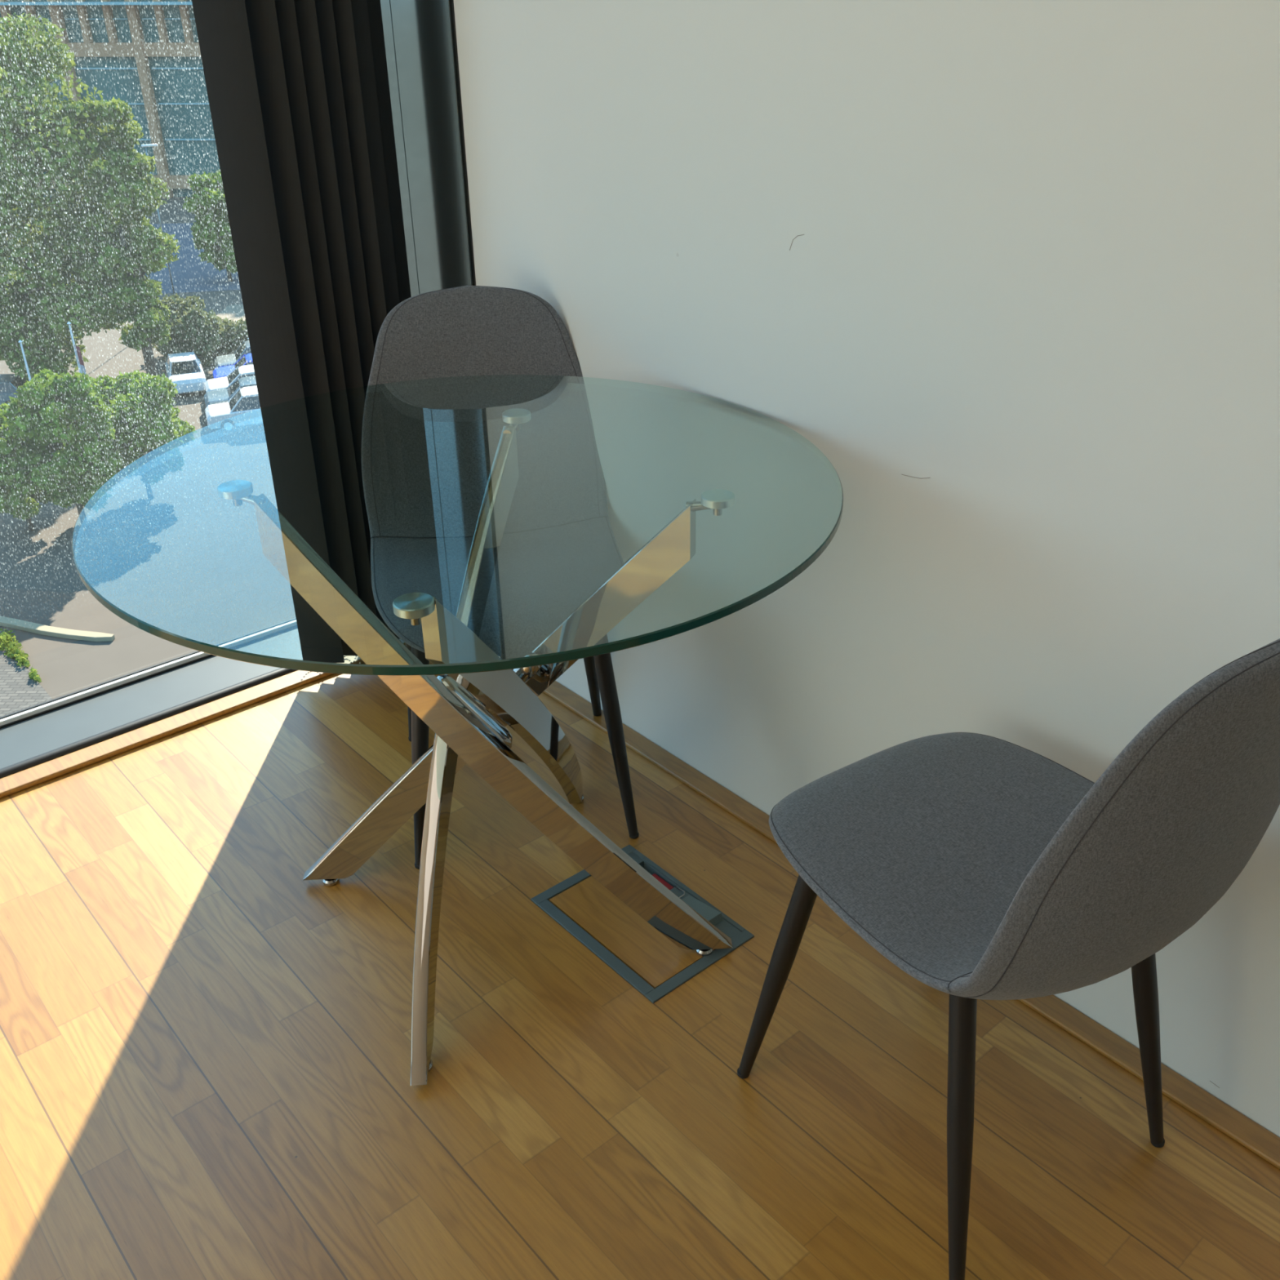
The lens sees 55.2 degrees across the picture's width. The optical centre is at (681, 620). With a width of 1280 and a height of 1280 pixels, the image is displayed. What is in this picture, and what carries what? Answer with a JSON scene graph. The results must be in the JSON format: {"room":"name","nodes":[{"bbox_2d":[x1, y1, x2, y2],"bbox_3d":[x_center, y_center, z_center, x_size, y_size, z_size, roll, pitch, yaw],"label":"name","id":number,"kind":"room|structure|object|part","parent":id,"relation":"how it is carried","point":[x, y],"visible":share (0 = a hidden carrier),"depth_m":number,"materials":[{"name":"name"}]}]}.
{"room":"dining room","nodes":[
{"label":"dining room","id":0,"kind":"room"},
{"bbox_2d":[0,661,1279,1279],"bbox_3d":[-0.537,1.669,-0.053,4.545,0.200,5.042,-23,36,-36],"label":"floor","id":1,"kind":"structure","parent":0,"point":[205,1042],"depth_m":1.68,"materials":[{"name":"brown wood"}]},
{"bbox_2d":[0,639,405,798],"bbox_3d":[-2.210,0.711,1.530,4.535,0.012,0.052,-23,36,-36],"label":"trim","id":2,"kind":"structure","parent":1,"relation":"on","point":[43,772],"depth_m":2.44,"materials":[{"name":"brown wood"}]},
{"bbox_2d":[71,408,843,1085],"bbox_3d":[-0.277,0.146,1.803,0.979,0.750,0.979,-23,36,-36],"label":"glass dining table","id":3,"kind":"object","parent":1,"relation":"on","point":[472,731],"visible":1,"depth_m":1.73,"materials":[{"name":"silver metal"}]},
{"bbox_3d":[-0.586,-0.164,1.653,0.049,0.021,0.015,6,29,11],"label":"pad arm","id":4,"kind":"part","parent":3,"relation":"part of","materials":[{"name":"silver metal"}]},
{"bbox_3d":[-0.292,-0.014,1.370,0.015,0.021,0.049,8,29,15],"label":"pad arm","id":5,"kind":"part","parent":3,"relation":"part of","materials":[{"name":"silver metal"}]},
{"bbox_3d":[-0.264,-0.303,1.913,0.015,0.021,0.049,8,29,15],"label":"pad arm","id":6,"kind":"part","parent":3,"relation":"part of","materials":[{"name":"silver metal"}]},
{"bbox_3d":[0.030,-0.153,1.631,0.049,0.021,0.015,6,29,11],"label":"pad arm","id":7,"kind":"part","parent":3,"relation":"part of","materials":[{"name":"silver metal"}]},
{"bbox_2d":[361,285,639,869],"bbox_3d":[-0.317,-0.089,2.126,0.439,0.865,0.559,-6,29,-11],"label":"dining chair","id":8,"kind":"object","parent":1,"relation":"on","point":[447,364],"visible":0.79,"depth_m":2.18,"materials":[{"name":"grey fabric"}]},
{"bbox_3d":[-0.504,0.075,2.303,0.029,0.410,0.116,-20,34,-33],"label":"leg","id":9,"kind":"part","parent":8,"relation":"part of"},
{"bbox_3d":[-0.433,0.217,2.031,0.029,0.415,0.109,8,29,16],"label":"leg","id":10,"kind":"part","parent":8,"relation":"part of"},
{"bbox_3d":[-0.361,-0.355,2.200,0.434,0.463,0.167,-6,29,-11],"label":"backrest","id":11,"kind":"part","parent":8,"relation":"part of","materials":[{"name":"grey fabric"}]},
{"bbox_3d":[-0.303,-0.054,2.070,0.432,0.077,0.422,-6,29,-11],"label":"seat","id":12,"kind":"part","parent":8,"relation":"part of","materials":[{"name":"grey fabric"}]},
{"bbox_3d":[-0.183,0.041,2.366,0.029,0.410,0.116,6,29,11],"label":"leg","id":13,"kind":"part","parent":8,"relation":"part of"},
{"bbox_3d":[-0.117,0.183,2.093,0.029,0.415,0.109,-24,36,-37],"label":"leg","id":14,"kind":"part","parent":8,"relation":"part of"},
{"bbox_2d":[531,844,754,1003],"bbox_3d":[-0.067,0.497,1.982,0.211,0.071,0.308,-23,36,-36],"label":"outlet box","id":15,"kind":"object","parent":1,"relation":"in","point":[642,955],"visible":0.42,"depth_m":1.94,"materials":[{"name":"grey metal"}]},
{"bbox_2d":[652,873,673,889],"bbox_3d":[-0.042,0.454,2.057,0.034,0.028,0.050,-23,36,-36],"label":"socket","id":16,"kind":"object","parent":15,"relation":"attached to","point":[666,879],"depth_m":2.06,"materials":[{"name":"red plastic"}]},
{"bbox_3d":[-0.013,0.451,2.015,0.037,0.007,0.029,-23,36,-36],"label":"wire handle","id":17,"kind":"part","parent":15,"relation":"part of","materials":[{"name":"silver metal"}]},
{"bbox_3d":[-0.013,0.465,2.020,0.049,0.022,0.270,-23,36,-36],"label":"hinged panel","id":18,"kind":"part","parent":15,"relation":"part of","materials":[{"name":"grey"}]},
{"bbox_2d":[737,638,1279,1279],"bbox_3d":[0.372,0.288,1.414,0.439,0.865,0.559,-18,33,-31],"label":"dining chair","id":19,"kind":"object","parent":1,"relation":"on","point":[980,866],"visible":1,"depth_m":1.29,"materials":[{"name":"grey fabric"}]},
{"bbox_3d":[0.127,0.455,1.580,0.109,0.415,0.029,12,30,21],"label":"leg","id":20,"kind":"part","parent":19,"relation":"part of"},
{"bbox_3d":[0.334,0.266,1.466,0.432,0.077,0.422,-18,33,-31],"label":"seat","id":21,"kind":"part","parent":19,"relation":"part of","materials":[{"name":"grey fabric"}]},
{"bbox_3d":[0.306,0.578,1.353,0.029,0.410,0.116,-5,28,-9],"label":"leg","id":22,"kind":"part","parent":19,"relation":"part of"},
{"bbox_3d":[0.484,0.185,1.180,0.434,0.463,0.167,-18,33,-31],"label":"backrest","id":23,"kind":"part","parent":19,"relation":"part of","materials":[{"name":"grey fabric"}]},
{"bbox_3d":[0.576,0.489,1.520,0.116,0.410,0.029,15,31,26],"label":"leg","id":24,"kind":"part","parent":19,"relation":"part of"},
{"bbox_2d":[453,0,1279,1137],"bbox_3d":[1.271,-0.155,0.658,0.151,2.750,4.822,-23,36,-36],"label":"wall","id":25,"kind":"structure","parent":0,"point":[1011,268],"depth_m":1.64,"materials":[{"name":"paint"}]},
{"bbox_2d":[0,0,475,778],"bbox_3d":[-2.198,-0.396,1.036,4.665,2.670,0.488,-23,36,-36],"label":"window","id":26,"kind":"structure","parent":25,"relation":"in","point":[420,42],"depth_m":2.42,"materials":[{"name":"silver metal"}]},
{"bbox_3d":[-1.593,-0.809,1.739,2.455,2.500,0.001,-23,36,-36],"label":"pane","id":27,"kind":"part","parent":26,"relation":"part of","materials":[{"name":"clear glass"}]},
{"bbox_3d":[-2.269,0.704,1.685,4.635,0.120,0.174,-23,36,-36],"label":"sill","id":28,"kind":"part","parent":26,"relation":"part of","materials":[{"name":"grey metal"}]},
{"bbox_2d":[191,0,411,663],"bbox_3d":[-1.426,-0.743,1.556,2.425,2.526,0.126,-23,36,-36],"label":"curtain","id":29,"kind":"object","parent":26,"relation":"attached to","point":[299,93],"visible":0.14,"depth_m":2.27,"materials":[{"name":"grey fabric"}]},
{"bbox_3d":[-0.591,-1.177,2.429,0.120,2.600,0.270,-23,36,-36],"label":"reveal panel","id":30,"kind":"part","parent":26,"relation":"part of","materials":[{"name":"grey metal"}]},
{"bbox_3d":[-0.432,-1.094,2.273,0.120,2.600,0.201,-23,36,-36],"label":"reveal panel","id":31,"kind":"part","parent":26,"relation":"part of","materials":[{"name":"grey metal"}]},
{"bbox_2d":[542,680,1279,1168],"bbox_3d":[1.146,0.881,1.204,0.042,0.009,4.987,-23,36,-36],"label":"trim","id":32,"kind":"structure","parent":25,"relation":"attached to","point":[1239,1127],"depth_m":1.76,"materials":[{"name":"brown wood"}]},
{"label":"outside","id":33,"kind":"structure","parent":0,"visible":0},
{"bbox_2d":[216,304,245,323],"bbox_3d":[-24.596,-17.925,72.935,7.298,0.050,11.438,-3,28,-6],"label":"dry ground","id":34,"kind":"structure","parent":33,"point":[235,312],"depth_m":74.42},
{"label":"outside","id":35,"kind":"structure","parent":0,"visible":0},
{"bbox_2d":[0,196,295,698],"bbox_3d":[-46.874,-47.084,129.062,230.000,1.000,259.500,-23,36,-36],"label":"ground","id":36,"kind":"structure","parent":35,"point":[205,575],"depth_m":43.23,"materials":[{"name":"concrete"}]},
{"bbox_2d":[0,373,29,407],"bbox_3d":[-33.007,-10.816,58.031,4.300,1.475,1.840,-3,28,-5],"label":"car","id":37,"kind":"object","parent":36,"relation":"on","point":[9,383],"visible":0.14,"depth_m":57.38,"materials":[{"name":"silver paint"}]},
{"bbox_2d":[0,628,41,681],"bbox_3d":[-20.079,1.057,36.993,0.717,0.524,4.043,-23,36,-36],"label":"weeds","id":38,"kind":"object","parent":36,"relation":"on","point":[6,637],"visible":1,"depth_m":37.07,"materials":[{"name":"green plant"}]},
{"bbox_2d":[18,339,31,380],"bbox_3d":[-28.472,-10.152,53.664,0.209,4.394,0.223,-23,36,-36],"label":"flagpole","id":39,"kind":"object","parent":36,"relation":"on","point":[20,340],"visible":0.2,"depth_m":53.03,"materials":[{"name":"white metal"}]},
{"bbox_2d":[0,403,58,531],"bbox_3d":[-24.300,-5.453,44.328,3.710,4.843,3.988,-23,36,-36],"label":"tree","id":40,"kind":"object","parent":36,"relation":"on","point":[16,476],"visible":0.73,"depth_m":43.43,"materials":[{"name":"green plant"}]},
{"bbox_2d":[0,616,115,641],"bbox_3d":[-21.326,0.074,38.892,7.560,0.160,0.492,8,29,15],"label":"kerb","id":41,"kind":"object","parent":36,"relation":"on","point":[24,625],"visible":1,"depth_m":38.28,"materials":[{"name":"grey concrete"}]},
{"bbox_2d":[1,368,121,535],"bbox_3d":[-21.988,-5.944,43.932,3.498,6.076,3.164,-23,36,-36],"label":"tree","id":42,"kind":"object","parent":36,"relation":"on","point":[65,480],"visible":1,"depth_m":42.83,"materials":[{"name":"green plant"}]},
{"bbox_2d":[0,12,138,381],"bbox_3d":[-30.590,-18.669,56.350,10.876,16.937,9.558,2,28,4],"label":"tree","id":43,"kind":"object","parent":36,"relation":"on","point":[48,332],"visible":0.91,"depth_m":54.54,"materials":[{"name":"green plant"}]},
{"bbox_2d":[66,321,86,374],"bbox_3d":[-26.091,-10.509,53.486,0.425,5.187,0.173,-2,28,-4],"label":"flagpole","id":44,"kind":"object","parent":36,"relation":"on","point":[81,366],"visible":0.45,"depth_m":52.95,"materials":[{"name":"white metal"}]},
{"bbox_2d":[0,0,223,198],"bbox_3d":[-61.312,-57.559,115.777,92.862,30.000,25.500,0,28,0],"label":"office building","id":45,"kind":"structure","parent":36,"relation":"on","point":[138,22],"depth_m":108.18,"materials":[{"name":"teal glass"}]},
{"bbox_2d":[57,96,180,375],"bbox_3d":[-25.359,-16.933,56.647,4.780,13.578,4.457,13,31,24],"label":"tree","id":46,"kind":"object","parent":36,"relation":"on","point":[136,300],"visible":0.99,"depth_m":55.28,"materials":[{"name":"green plant"}]},
{"bbox_2d":[94,369,197,499],"bbox_3d":[-21.066,-7.010,47.092,4.172,4.994,3.891,-5,28,-9],"label":"tree","id":47,"kind":"object","parent":36,"relation":"on","point":[153,468],"visible":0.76,"depth_m":46.12,"materials":[{"name":"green plant"}]},
{"bbox_2d":[141,143,157,155],"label":"street lamp","id":48,"kind":"object","parent":36,"relation":"on","point":[148,145],"depth_m":70.48,"materials":[{"name":"grey metal"}]},
{"bbox_2d":[157,208,162,231],"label":"street lamp","id":49,"kind":"object","parent":36,"relation":"on","point":[157,208],"depth_m":72.44,"materials":[{"name":"grey metal"}]},
{"bbox_2d":[167,262,174,294],"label":"street lamp","id":50,"kind":"object","parent":36,"relation":"on","point":[167,263],"depth_m":74.07,"materials":[{"name":"grey metal"}]},
{"bbox_2d":[164,351,206,395],"bbox_3d":[-24.750,-12.371,60.939,1.690,1.475,3.900,-12,30,-21],"label":"car","id":51,"kind":"object","parent":36,"relation":"on","point":[190,372],"visible":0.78,"depth_m":60.11,"materials":[{"name":"white paint"}]},
{"bbox_2d":[155,293,224,367],"bbox_3d":[-25.714,-15.038,63.848,3.692,3.751,3.851,-23,36,-36],"label":"tree","id":52,"kind":"object","parent":36,"relation":"on","point":[186,335],"visible":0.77,"depth_m":62.98,"materials":[{"name":"green plant"}]},
{"bbox_2d":[151,315,248,355],"bbox_3d":[-23.961,-15.378,66.235,9.701,2.307,2.465,-2,28,-3],"label":"tree","id":53,"kind":"object","parent":36,"relation":"on","point":[229,340],"visible":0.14,"depth_m":65.65,"materials":[{"name":"green plant"}]},
{"bbox_2d":[204,364,254,392],"bbox_3d":[-20.921,-11.610,59.525,4.350,1.445,1.840,-11,30,-19],"label":"car","id":54,"kind":"object","parent":36,"relation":"on","point":[211,384],"visible":0.16,"depth_m":58.83,"materials":[{"name":"white paint"}]},
{"bbox_2d":[204,375,256,408],"bbox_3d":[-20.283,-10.693,57.796,4.350,1.445,1.840,-11,30,-19],"label":"car","id":55,"kind":"object","parent":36,"relation":"on","point":[224,395],"visible":0.23,"depth_m":57.10,"materials":[{"name":"grey paint"}]},
{"bbox_2d":[213,337,251,368],"bbox_3d":[-21.872,-13.631,63.053,4.350,1.711,1.840,-11,30,-19],"label":"car","id":56,"kind":"object","parent":36,"relation":"on","point":[224,361],"visible":0.17,"depth_m":62.30,"materials":[{"name":"silver paint"}]},
{"bbox_2d":[213,353,253,378],"bbox_3d":[-21.202,-12.555,61.254,4.350,1.495,1.840,-11,30,-19],"label":"car","id":57,"kind":"object","parent":36,"relation":"on","point":[223,371],"visible":0.13,"depth_m":60.70,"materials":[{"name":"blue paint"}]},
{"bbox_2d":[204,385,262,433],"bbox_3d":[-19.532,-9.812,55.974,4.350,1.595,1.840,-11,30,-19],"label":"car","id":58,"kind":"object","parent":36,"relation":"on","point":[230,415],"visible":0.51,"depth_m":55.12,"materials":[{"name":"white paint"}]},
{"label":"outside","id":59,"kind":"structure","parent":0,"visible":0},
{"bbox_2d":[0,646,53,716],"bbox_3d":[-23.874,1.950,35.491,7.902,0.040,17.850,-23,36,-36],"label":"yard","id":60,"kind":"structure","parent":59,"point":[18,692],"depth_m":35.37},
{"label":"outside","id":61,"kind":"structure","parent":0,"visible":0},
{"bbox_2d":[3,222,240,297],"bbox_3d":[-42.242,-28.572,93.068,42.444,0.030,44.007,-23,36,-36],"label":"street","id":62,"kind":"structure","parent":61,"point":[188,273],"depth_m":84.23,"materials":[{"name":"grey asphalt"}]},
{"bbox_2d":[182,168,237,281],"bbox_3d":[-30.486,-25.986,80.608,4.243,7.120,4.177,-23,36,-36],"label":"tree","id":63,"kind":"object","parent":62,"relation":"on","point":[205,231],"visible":0.81,"depth_m":79.32,"materials":[{"name":"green plant"}]}
]}

